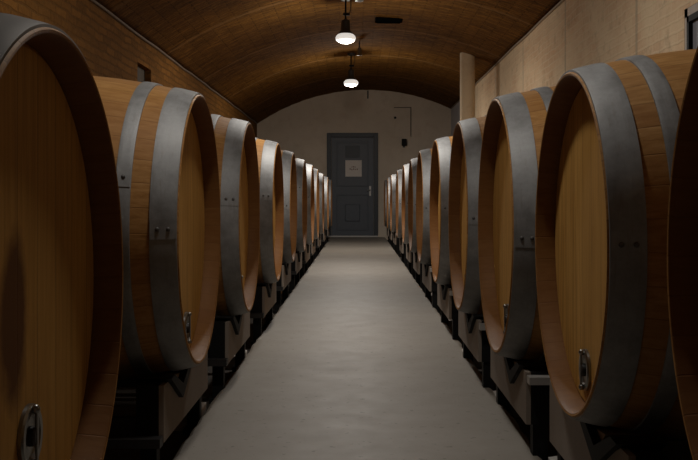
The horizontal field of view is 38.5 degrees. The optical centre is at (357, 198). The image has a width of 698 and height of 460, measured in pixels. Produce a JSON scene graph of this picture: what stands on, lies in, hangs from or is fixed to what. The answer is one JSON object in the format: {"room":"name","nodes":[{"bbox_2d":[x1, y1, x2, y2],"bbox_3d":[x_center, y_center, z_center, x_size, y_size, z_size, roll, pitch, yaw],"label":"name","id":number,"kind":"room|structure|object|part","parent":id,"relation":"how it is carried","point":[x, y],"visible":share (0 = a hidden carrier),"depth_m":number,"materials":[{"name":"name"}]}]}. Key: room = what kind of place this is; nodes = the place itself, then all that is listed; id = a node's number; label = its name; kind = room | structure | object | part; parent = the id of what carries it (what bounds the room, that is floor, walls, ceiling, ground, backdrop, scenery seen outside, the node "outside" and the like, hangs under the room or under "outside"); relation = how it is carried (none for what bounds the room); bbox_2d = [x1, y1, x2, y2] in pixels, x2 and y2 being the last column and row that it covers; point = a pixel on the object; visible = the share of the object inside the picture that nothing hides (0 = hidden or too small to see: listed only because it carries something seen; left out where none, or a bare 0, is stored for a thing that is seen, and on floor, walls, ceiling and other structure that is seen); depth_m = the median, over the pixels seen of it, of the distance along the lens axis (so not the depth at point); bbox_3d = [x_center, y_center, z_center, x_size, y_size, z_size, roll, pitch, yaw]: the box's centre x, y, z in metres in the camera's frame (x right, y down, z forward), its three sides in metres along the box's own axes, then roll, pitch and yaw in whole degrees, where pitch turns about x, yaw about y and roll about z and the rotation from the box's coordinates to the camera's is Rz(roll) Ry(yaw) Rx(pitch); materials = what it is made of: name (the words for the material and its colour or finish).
{"room":"wine cellar","nodes":[
{"label":"wine cellar","id":0,"kind":"room"},
{"bbox_2d":[0,0,256,137],"bbox_3d":[-2.170,-0.351,9.300,0.260,2.358,21.800,0,0,0],"label":"wall","id":1,"kind":"structure","parent":0,"point":[109,48],"depth_m":8.24,"materials":[{"name":"brick"}]},
{"bbox_2d":[90,0,256,123],"bbox_3d":[-2.029,-1.520,9.250,0.030,0.036,21.700,0,0,0],"label":"trim","id":2,"kind":"structure","parent":1,"relation":"attached to","point":[93,1],"depth_m":10.05,"materials":[{"name":"brown wood"}]},
{"bbox_2d":[95,0,560,123],"bbox_3d":[-0.090,-1.942,9.300,4.072,0.848,21.875,0,0,0],"label":"ceiling","id":3,"kind":"structure","parent":0,"point":[265,57],"depth_m":12.57,"materials":[{"name":"wood"}]},
{"bbox_2d":[336,0,355,43],"bbox_3d":[-0.135,-1.954,10.900,0.222,0.518,0.222,0,0,0],"label":"pendant lamp","id":4,"kind":"object","parent":3,"relation":"hanging from","point":[345,36],"visible":1,"depth_m":10.85,"materials":[{"name":"glass"}]},
{"bbox_3d":[-0.135,-2.079,10.900,0.020,0.248,0.019,0,0,0],"label":"stem","id":5,"kind":"part","parent":4,"relation":"part of","materials":[{"name":"black metal"}]},
{"bbox_2d":[336,33,355,43],"bbox_3d":[-0.135,-1.748,10.900,0.222,0.107,0.222,0,0,0],"label":"diffuser","id":6,"kind":"object","parent":4,"relation":"attached to","point":[345,38],"depth_m":10.82,"materials":[{"name":"white glass"}]},
{"bbox_2d":[344,53,357,86],"bbox_3d":[-0.105,-1.955,15.100,0.222,0.520,0.222,0,0,0],"label":"pendant lamp","id":7,"kind":"object","parent":3,"relation":"hanging from","point":[350,81],"visible":0.99,"depth_m":15.05,"materials":[{"name":"glass"}]},
{"bbox_2d":[344,79,357,86],"bbox_3d":[-0.105,-1.748,15.100,0.222,0.107,0.222,0,0,0],"label":"diffuser","id":8,"kind":"object","parent":7,"relation":"attached to","point":[348,82],"depth_m":15.02,"materials":[{"name":"white glass"}]},
{"bbox_2d":[357,41,361,55],"bbox_3d":[0.020,-2.111,14.000,0.080,0.202,0.080,0,0,0],"label":"spotlight","id":9,"kind":"object","parent":3,"relation":"attached to","point":[359,50],"visible":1,"depth_m":13.98,"materials":[{"name":"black metal"}]},
{"bbox_2d":[375,17,402,23],"bbox_3d":[0.380,-2.204,12.300,0.340,0.054,0.280,0,0,0],"label":"ceiling vent","id":10,"kind":"object","parent":3,"relation":"in","point":[379,20],"visible":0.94,"depth_m":12.19,"materials":[{"name":"black metal"}]},
{"bbox_2d":[257,90,450,239],"bbox_3d":[-0.080,-0.719,20.325,4.320,3.094,0.250,0,0,0],"label":"wall","id":11,"kind":"structure","parent":0,"point":[301,128],"depth_m":20.20,"materials":[{"name":"paint"}]},
{"bbox_2d":[327,133,377,235],"bbox_3d":[-0.110,-0.282,20.148,1.030,2.100,0.104,0,0,0],"label":"door","id":12,"kind":"structure","parent":11,"relation":"in","point":[354,199],"depth_m":20.16,"materials":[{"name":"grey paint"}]},
{"bbox_3d":[-0.110,0.278,20.158,0.300,0.340,0.016,0,0,0],"label":"raised panel","id":13,"kind":"part","parent":12,"relation":"part of","materials":[{"name":"blue paint"}]},
{"bbox_3d":[-0.110,-0.262,20.159,0.640,1.780,0.012,0,0,0],"label":"panel moulding","id":14,"kind":"part","parent":12,"relation":"part of","materials":[{"name":"blue paint"}]},
{"bbox_2d":[345,146,359,157],"bbox_3d":[-0.110,-0.952,20.161,0.290,0.240,0.010,0,0,0],"label":"grille","id":15,"kind":"object","parent":12,"relation":"attached to","point":[350,151],"depth_m":20.16,"materials":[{"name":"grey metal"}]},
{"bbox_2d":[345,160,361,176],"bbox_3d":[-0.090,-0.617,20.150,0.330,0.330,0.004,0,0,0],"label":"paper notice","id":16,"kind":"object","parent":12,"relation":"attached to","point":[353,168],"visible":1,"depth_m":20.15,"materials":[{"name":"white paper"}]},
{"bbox_2d":[328,236,377,236],"bbox_3d":[-0.110,0.753,20.155,1.030,0.030,0.090,0,0,0],"label":"trim","id":17,"kind":"structure","parent":11,"relation":"attached to","point":[328,236],"depth_m":20.11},
{"bbox_2d":[394,107,410,136],"bbox_3d":[0.900,-1.556,20.184,0.350,0.593,0.032,0,0,0],"label":"hatch","id":18,"kind":"object","parent":11,"relation":"attached to","point":[402,114],"visible":1,"depth_m":20.19,"materials":[{"name":"paint"}]},
{"bbox_2d":[402,139,406,147],"bbox_3d":[0.930,-1.125,20.140,0.100,0.170,0.120,0,0,0],"label":"wall speaker","id":19,"kind":"object","parent":11,"relation":"attached to","point":[404,141],"visible":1,"depth_m":20.08,"materials":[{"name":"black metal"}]},
{"bbox_2d":[173,237,541,459],"bbox_3d":[-0.004,0.798,9.300,1.133,0.060,21.800,0,0,0],"label":"floor","id":20,"kind":"structure","parent":0,"point":[356,362],"depth_m":4.12,"materials":[{"name":"concrete"}]},
{"bbox_2d":[104,240,692,459],"bbox_3d":[-0.080,0.903,9.300,4.320,0.150,21.800,0,0,0],"label":"floor","id":21,"kind":"structure","parent":0,"point":[125,397],"depth_m":3.49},
{"bbox_2d":[106,351,207,459],"bbox_3d":[-0.976,0.663,3.252,0.911,0.330,1.095,0,0,0],"label":"rack","id":22,"kind":"object","parent":21,"relation":"on","point":[167,402],"visible":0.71,"depth_m":2.79,"materials":[{"name":"black metal"}]},
{"bbox_3d":[-0.969,0.636,2.797,0.715,0.051,0.035,0,0,0],"label":"rail","id":23,"kind":"part","parent":22,"relation":"part of","materials":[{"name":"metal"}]},
{"bbox_3d":[-0.969,0.636,3.527,0.715,0.051,0.035,0,0,0],"label":"rail","id":24,"kind":"part","parent":22,"relation":"part of","materials":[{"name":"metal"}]},
{"bbox_2d":[93,76,220,379],"bbox_3d":[-0.984,0.084,3.090,1.005,0.971,0.955,0,0,0],"label":"barrel","id":25,"kind":"object","parent":22,"relation":"in","point":[163,139],"visible":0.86,"depth_m":2.79,"materials":[{"name":"wood"}]},
{"bbox_2d":[208,312,249,403],"bbox_3d":[-0.965,0.655,4.543,0.911,0.346,1.095,0,0,0],"label":"rack","id":26,"kind":"object","parent":21,"relation":"on","point":[227,347],"visible":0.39,"depth_m":4.05,"materials":[{"name":"black metal"}]},
{"bbox_2d":[211,114,259,315],"bbox_3d":[-0.970,0.071,4.380,1.000,0.966,0.950,0,0,0],"label":"barrel","id":27,"kind":"object","parent":26,"relation":"in","point":[237,156],"visible":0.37,"depth_m":4.14,"materials":[{"name":"brown wood"}]},
{"bbox_2d":[250,282,275,345],"bbox_3d":[-0.969,0.654,6.152,0.911,0.347,1.095,0,0,0],"label":"rack","id":28,"kind":"object","parent":21,"relation":"on","point":[261,312],"visible":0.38,"depth_m":5.66,"materials":[{"name":"black metal"}]},
{"bbox_2d":[255,137,283,283],"bbox_3d":[-0.974,0.070,5.990,1.000,0.966,0.950,0,0,0],"label":"barrel","id":29,"kind":"object","parent":28,"relation":"in","point":[271,187],"visible":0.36,"depth_m":5.73,"materials":[{"name":"brown wood"}]},
{"bbox_2d":[273,262,290,312],"bbox_3d":[-0.980,0.646,7.732,0.911,0.364,1.095,0,0,0],"label":"rack","id":30,"kind":"object","parent":21,"relation":"on","point":[285,277],"visible":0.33,"depth_m":7.27,"materials":[{"name":"black metal"}]},
{"bbox_2d":[281,150,296,263],"bbox_3d":[-0.985,0.054,7.570,1.000,0.966,0.950,0,0,0],"label":"barrel","id":31,"kind":"object","parent":30,"relation":"in","point":[288,157],"visible":0.23,"depth_m":7.36,"materials":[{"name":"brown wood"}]},
{"bbox_2d":[288,251,301,292],"bbox_3d":[-0.977,0.645,9.262,0.911,0.366,1.095,0,0,0],"label":"rack","id":32,"kind":"object","parent":21,"relation":"on","point":[296,265],"visible":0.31,"depth_m":8.77,"materials":[{"name":"black metal"}]},
{"bbox_2d":[295,158,306,252],"bbox_3d":[-0.982,0.052,9.100,1.000,0.966,0.950,0,0,0],"label":"barrel","id":33,"kind":"object","parent":32,"relation":"in","point":[301,172],"visible":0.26,"depth_m":8.84,"materials":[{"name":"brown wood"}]},
{"bbox_2d":[300,244,309,278],"bbox_3d":[-0.971,0.644,10.713,0.911,0.368,1.095,0,0,0],"label":"rack","id":34,"kind":"object","parent":21,"relation":"on","point":[306,254],"visible":0.27,"depth_m":10.25,"materials":[{"name":"black metal"}]},
{"bbox_2d":[306,164,314,244],"bbox_3d":[-0.976,0.050,10.550,1.000,0.966,0.950,0,0,0],"label":"barrel","id":35,"kind":"object","parent":34,"relation":"in","point":[309,168],"visible":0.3,"depth_m":10.32,"materials":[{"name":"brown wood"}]},
{"bbox_2d":[308,239,314,267],"bbox_3d":[-0.973,0.645,12.162,0.911,0.366,1.095,0,0,0],"label":"rack","id":36,"kind":"object","parent":21,"relation":"on","point":[312,246],"visible":0.2,"depth_m":11.67,"materials":[{"name":"black metal"}]},
{"bbox_2d":[313,168,318,238],"bbox_3d":[-0.978,0.052,12.000,1.000,0.966,0.950,0,0,0],"label":"barrel","id":37,"kind":"object","parent":36,"relation":"in","point":[316,172],"visible":0.17,"depth_m":11.78,"materials":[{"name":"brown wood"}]},
{"bbox_2d":[314,233,320,259],"bbox_3d":[-0.975,0.648,14.062,0.911,0.361,1.095,0,0,0],"label":"rack","id":38,"kind":"object","parent":21,"relation":"on","point":[317,241],"visible":0.25,"depth_m":13.57,"materials":[{"name":"black metal"}]},
{"bbox_2d":[319,173,323,233],"bbox_3d":[-0.980,0.057,13.900,1.000,0.966,0.950,0,0,0],"label":"barrel","id":39,"kind":"object","parent":38,"relation":"in","point":[321,176],"visible":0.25,"depth_m":13.60,"materials":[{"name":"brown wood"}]},
{"bbox_2d":[319,229,325,251],"bbox_3d":[-0.970,0.650,16.062,0.911,0.355,1.095,0,0,0],"label":"rack","id":40,"kind":"object","parent":21,"relation":"on","point":[323,236],"visible":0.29,"depth_m":15.57,"materials":[{"name":"black metal"}]},
{"bbox_2d":[324,176,328,229],"bbox_3d":[-0.975,0.062,15.900,1.000,0.966,0.950,0,0,0],"label":"barrel","id":41,"kind":"object","parent":40,"relation":"in","point":[326,182],"visible":0.22,"depth_m":15.62,"materials":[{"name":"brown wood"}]},
{"bbox_2d":[324,226,329,245],"bbox_3d":[-0.963,0.653,17.962,0.911,0.350,1.095,0,0,0],"label":"rack","id":42,"kind":"object","parent":21,"relation":"on","point":[327,231],"visible":0.19,"depth_m":17.47,"materials":[{"name":"black metal"}]},
{"bbox_2d":[328,179,331,226],"bbox_3d":[-0.968,0.067,17.800,1.000,0.966,0.950,0,0,0],"label":"barrel","id":43,"kind":"object","parent":42,"relation":"in","point":[329,180],"visible":0.17,"depth_m":17.52,"materials":[{"name":"brown wood"}]},
{"bbox_2d":[387,228,390,244],"bbox_3d":[0.974,0.654,18.262,0.911,0.347,1.095,0,0,0],"label":"rack","id":44,"kind":"object","parent":21,"relation":"on","point":[388,230],"visible":0.17,"depth_m":17.77,"materials":[{"name":"black metal"}]},
{"bbox_2d":[384,180,386,226],"bbox_3d":[0.979,0.070,18.100,1.000,0.966,0.950,0,0,0],"label":"barrel","id":45,"kind":"object","parent":44,"relation":"in","point":[385,181],"visible":0.12,"depth_m":17.82,"materials":[{"name":"brown wood"}]},
{"bbox_2d":[390,228,394,249],"bbox_3d":[0.974,0.650,16.462,0.911,0.355,1.095,0,0,0],"label":"rack","id":46,"kind":"object","parent":21,"relation":"on","point":[391,233],"visible":0.14,"depth_m":15.97,"materials":[{"name":"black metal"}]},
{"bbox_2d":[387,177,390,228],"bbox_3d":[0.979,0.062,16.300,1.000,0.966,0.950,0,0,0],"label":"barrel","id":47,"kind":"object","parent":46,"relation":"in","point":[389,178],"visible":0.15,"depth_m":16.02,"materials":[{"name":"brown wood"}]},
{"bbox_2d":[393,231,400,256],"bbox_3d":[0.977,0.648,14.812,0.911,0.361,1.095,0,0,0],"label":"rack","id":48,"kind":"object","parent":21,"relation":"on","point":[396,241],"visible":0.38,"depth_m":14.32,"materials":[{"name":"black metal"}]},
{"bbox_2d":[390,174,395,231],"bbox_3d":[0.982,0.057,14.650,1.000,0.966,0.950,0,0,0],"label":"barrel","id":49,"kind":"object","parent":48,"relation":"in","point":[393,177],"visible":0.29,"depth_m":14.35,"materials":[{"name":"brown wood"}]},
{"bbox_2d":[400,237,407,267],"bbox_3d":[0.975,0.645,12.512,0.911,0.366,1.095,0,0,0],"label":"rack","id":50,"kind":"object","parent":21,"relation":"on","point":[404,260],"visible":0.24,"depth_m":12.02,"materials":[{"name":"black metal"}]},
{"bbox_2d":[396,169,402,237],"bbox_3d":[0.980,0.052,12.350,1.000,0.966,0.950,0,0,0],"label":"barrel","id":51,"kind":"object","parent":50,"relation":"in","point":[399,172],"visible":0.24,"depth_m":12.06,"materials":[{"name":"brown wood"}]},
{"bbox_2d":[406,243,415,279],"bbox_3d":[0.974,0.642,10.762,0.911,0.371,1.095,0,0,0],"label":"rack","id":52,"kind":"object","parent":21,"relation":"on","point":[409,255],"visible":0.19,"depth_m":10.33,"materials":[{"name":"black metal"}]},
{"bbox_2d":[402,164,408,243],"bbox_3d":[0.979,0.047,10.600,1.000,0.966,0.950,0,0,0],"label":"barrel","id":53,"kind":"object","parent":52,"relation":"in","point":[405,172],"visible":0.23,"depth_m":10.40,"materials":[{"name":"brown wood"}]},
{"bbox_2d":[413,252,424,292],"bbox_3d":[0.965,0.644,9.162,0.911,0.368,1.095,0,0,0],"label":"rack","id":54,"kind":"object","parent":21,"relation":"on","point":[417,266],"visible":0.2,"depth_m":8.85,"materials":[{"name":"black metal"}]},
{"bbox_2d":[408,158,417,252],"bbox_3d":[0.970,0.050,9.000,1.000,0.966,0.950,0,0,0],"label":"barrel","id":55,"kind":"object","parent":54,"relation":"in","point":[413,162],"visible":0.2,"depth_m":8.88,"materials":[{"name":"brown wood"}]},
{"bbox_2d":[422,263,440,315],"bbox_3d":[0.947,0.644,7.562,0.911,0.368,1.095,0,0,0],"label":"rack","id":56,"kind":"object","parent":21,"relation":"on","point":[428,281],"visible":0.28,"depth_m":7.08,"materials":[{"name":"black metal"}]},
{"bbox_2d":[416,148,431,264],"bbox_3d":[0.952,0.050,7.400,1.000,0.966,0.950,0,0,0],"label":"barrel","id":57,"kind":"object","parent":56,"relation":"in","point":[424,156],"visible":0.23,"depth_m":7.17,"materials":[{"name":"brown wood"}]},
{"bbox_2d":[437,284,462,347],"bbox_3d":[0.938,0.650,5.952,0.911,0.355,1.095,0,0,0],"label":"rack","id":58,"kind":"object","parent":21,"relation":"on","point":[445,300],"visible":0.26,"depth_m":5.52,"materials":[{"name":"black metal"}]},
{"bbox_2d":[429,136,452,284],"bbox_3d":[0.943,0.062,5.790,1.000,0.966,0.950,0,0,0],"label":"barrel","id":59,"kind":"object","parent":58,"relation":"in","point":[441,150],"visible":0.23,"depth_m":5.59,"materials":[{"name":"brown wood"}]},
{"bbox_2d":[460,52,474,120],"bbox_3d":[1.505,-0.589,13.750,0.240,2.834,0.240,0,0,0],"label":"pillar","id":60,"kind":"structure","parent":21,"relation":"on","point":[467,61],"depth_m":13.66,"materials":[{"name":"beige paint"}]},
{"bbox_2d":[458,311,493,390],"bbox_3d":[0.929,0.653,4.562,0.911,0.350,1.095,0,0,0],"label":"rack","id":61,"kind":"object","parent":21,"relation":"on","point":[471,327],"visible":0.3,"depth_m":4.12,"materials":[{"name":"black metal"}]},
{"bbox_2d":[448,115,485,313],"bbox_3d":[0.935,0.067,4.400,1.000,0.966,0.950,0,0,0],"label":"barrel","id":62,"kind":"object","parent":61,"relation":"in","point":[468,133],"visible":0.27,"depth_m":4.28,"materials":[{"name":"brown wood"}]},
{"bbox_2d":[491,348,549,459],"bbox_3d":[0.943,0.664,3.482,0.911,0.328,1.095,0,0,0],"label":"rack","id":63,"kind":"object","parent":21,"relation":"on","point":[522,386],"visible":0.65,"depth_m":3.01,"materials":[{"name":"black metal"}]},
{"bbox_2d":[478,86,555,361],"bbox_3d":[0.958,0.080,3.320,1.020,0.985,0.969,0,0,0],"label":"barrel","id":64,"kind":"object","parent":63,"relation":"in","point":[514,122],"visible":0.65,"depth_m":3.13,"materials":[{"name":"brown wood"}]},
{"bbox_2d":[548,381,687,459],"bbox_3d":[0.967,0.655,2.442,0.911,0.347,1.095,0,0,0],"label":"rack","id":65,"kind":"object","parent":21,"relation":"on","point":[572,439],"visible":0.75,"depth_m":2.22,"materials":[{"name":"black metal"}]},
{"bbox_2d":[535,49,695,439],"bbox_3d":[0.945,0.093,2.280,0.945,0.913,0.898,0,0,0],"label":"barrel","id":66,"kind":"object","parent":65,"relation":"in","point":[610,129],"visible":0.88,"depth_m":2.05,"materials":[{"name":"brown wood"}]},
{"bbox_3d":[0.960,0.626,2.717,0.715,0.053,0.035,0,0,0],"label":"rail","id":67,"kind":"part","parent":65,"relation":"part of","materials":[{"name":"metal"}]},
{"bbox_3d":[-0.924,0.675,1.446,0.911,0.305,0.862,0,0,0],"label":"rack","id":68,"kind":"object","parent":21,"relation":"on","visible":0},
{"bbox_2d":[0,13,122,459],"bbox_3d":[-0.900,0.135,1.450,0.940,0.908,0.893,0,0,0],"label":"barrel","id":69,"kind":"object","parent":68,"relation":"in","point":[61,240],"visible":1,"depth_m":1.57,"materials":[{"name":"wood"}]},
{"bbox_3d":[0.984,0.661,1.343,0.911,0.334,1.095,0,0,0],"label":"rack","id":70,"kind":"object","parent":21,"relation":"on","visible":0},
{"bbox_2d":[667,46,697,459],"bbox_3d":[0.990,0.082,1.180,1.000,0.966,0.950,0,0,0],"label":"barrel","id":71,"kind":"object","parent":70,"relation":"in","point":[682,223],"visible":1,"depth_m":1.56,"materials":[{"name":"brown wood"}]},
{"bbox_2d":[451,0,697,135],"bbox_3d":[2.005,-0.501,9.300,0.250,2.658,21.800,0,0,0],"label":"wall","id":72,"kind":"structure","parent":0,"point":[578,33],"depth_m":8.41,"materials":[{"name":"pale concrete panels"}]},
{"bbox_2d":[451,0,563,108],"bbox_3d":[1.869,-1.818,9.250,0.030,0.035,21.700,0,0,0],"label":"trim","id":73,"kind":"structure","parent":72,"relation":"attached to","point":[561,1],"depth_m":11.31,"materials":[{"name":"brown wood"}]},
{"bbox_2d":[685,2,697,49],"bbox_3d":[1.903,-0.841,5.180,0.054,0.498,1.160,0,0,0],"label":"window","id":74,"kind":"structure","parent":72,"relation":"in","point":[691,13],"depth_m":5.67,"materials":[{"name":"paint"}]},
{"bbox_3d":[1.903,-0.841,5.180,0.054,0.398,1.060,0,0,0],"label":"frame","id":75,"kind":"part","parent":74,"relation":"part of","materials":[{"name":"black metal"}]},
{"bbox_3d":[1.903,-0.841,5.180,0.035,0.328,0.990,0,0,0],"label":"shutter panel","id":76,"kind":"part","parent":74,"relation":"part of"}
]}

